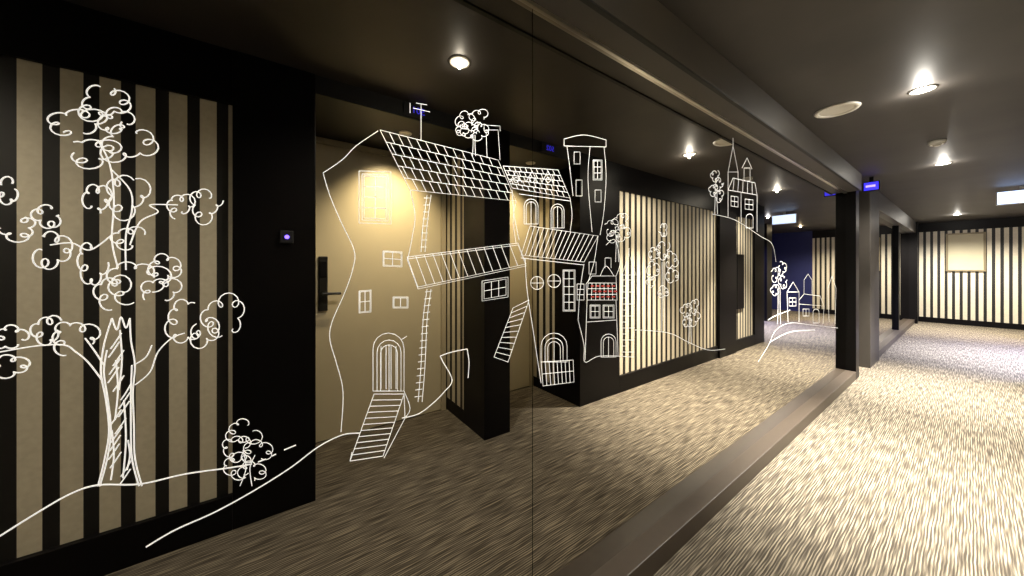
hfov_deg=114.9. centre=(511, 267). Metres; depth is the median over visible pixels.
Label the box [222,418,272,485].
drawing
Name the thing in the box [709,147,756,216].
drawing
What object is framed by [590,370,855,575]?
curb
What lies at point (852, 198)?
end post
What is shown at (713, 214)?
line drawing
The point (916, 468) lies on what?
floor
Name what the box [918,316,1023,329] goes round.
baseboard
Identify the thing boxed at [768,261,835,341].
drawing
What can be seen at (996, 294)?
wall
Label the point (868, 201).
column
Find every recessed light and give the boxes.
[908,84,937,94]
[934,162,951,164]
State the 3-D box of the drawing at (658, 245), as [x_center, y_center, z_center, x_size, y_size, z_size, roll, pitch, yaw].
[0.954,0.108,1.904,0.598,0.719,0.001,0,0,-35]
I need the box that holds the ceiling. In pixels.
[658,0,1023,223]
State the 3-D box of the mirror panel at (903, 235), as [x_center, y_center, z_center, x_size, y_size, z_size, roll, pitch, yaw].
[9.766,0.220,8.181,2.600,2.340,0.020,0,0,-35]
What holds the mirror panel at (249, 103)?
attached to the backing long
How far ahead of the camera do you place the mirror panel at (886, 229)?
6.60 m
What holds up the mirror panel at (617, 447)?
attached to the backing long
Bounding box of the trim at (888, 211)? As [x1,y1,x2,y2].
[879,192,915,356]
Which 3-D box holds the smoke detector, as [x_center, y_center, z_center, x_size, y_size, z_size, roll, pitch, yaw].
[4.188,-1.225,3.222,0.120,0.050,0.120,0,0,-35]
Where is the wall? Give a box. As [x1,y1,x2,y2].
[918,216,1023,323]
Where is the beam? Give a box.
[518,0,861,192]
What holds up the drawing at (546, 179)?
attached to the mirror panel at (617, 447)
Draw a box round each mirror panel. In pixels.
[0,0,531,575]
[532,9,845,575]
[879,217,894,341]
[899,228,908,325]
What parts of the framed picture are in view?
rail, rail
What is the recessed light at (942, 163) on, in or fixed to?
in the ceiling
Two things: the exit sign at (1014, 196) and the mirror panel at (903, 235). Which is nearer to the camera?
the exit sign at (1014, 196)
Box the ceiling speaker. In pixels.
[813,101,861,118]
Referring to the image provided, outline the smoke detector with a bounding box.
[927,139,946,146]
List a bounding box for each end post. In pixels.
[846,191,858,378]
[909,222,917,323]
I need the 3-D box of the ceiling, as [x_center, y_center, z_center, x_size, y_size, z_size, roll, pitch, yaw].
[5.300,-1.300,2.296,18.300,0.100,5.600,0,0,-35]
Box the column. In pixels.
[859,186,878,367]
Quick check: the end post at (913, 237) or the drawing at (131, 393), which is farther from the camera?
the end post at (913, 237)
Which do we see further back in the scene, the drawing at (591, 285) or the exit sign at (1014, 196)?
the exit sign at (1014, 196)
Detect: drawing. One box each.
[0,85,244,485]
[0,214,834,547]
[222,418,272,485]
[323,103,527,460]
[455,109,630,261]
[503,135,635,385]
[591,285,616,297]
[646,223,700,343]
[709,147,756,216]
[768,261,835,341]
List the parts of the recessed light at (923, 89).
bulb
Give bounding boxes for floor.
[653,321,1023,575]
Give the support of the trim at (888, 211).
attached to the wall
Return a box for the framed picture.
[946,232,985,271]
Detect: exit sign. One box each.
[863,177,880,191]
[996,186,1023,205]
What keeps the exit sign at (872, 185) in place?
hanging from the ceiling
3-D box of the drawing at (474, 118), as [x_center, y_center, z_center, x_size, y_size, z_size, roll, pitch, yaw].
[0.205,-0.296,1.372,0.971,0.533,0.001,0,0,-35]
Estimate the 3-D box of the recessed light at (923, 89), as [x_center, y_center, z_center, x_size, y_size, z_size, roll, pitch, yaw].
[2.875,-1.247,2.289,0.132,0.006,0.132,0,0,-35]
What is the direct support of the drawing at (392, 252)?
attached to the mirror panel at (249, 103)
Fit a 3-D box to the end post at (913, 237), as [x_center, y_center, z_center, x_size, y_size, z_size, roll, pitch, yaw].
[10.913,0.125,8.984,0.200,2.750,0.300,0,0,-35]
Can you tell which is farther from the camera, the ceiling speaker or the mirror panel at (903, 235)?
the mirror panel at (903, 235)
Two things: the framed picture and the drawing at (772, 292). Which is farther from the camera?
the framed picture

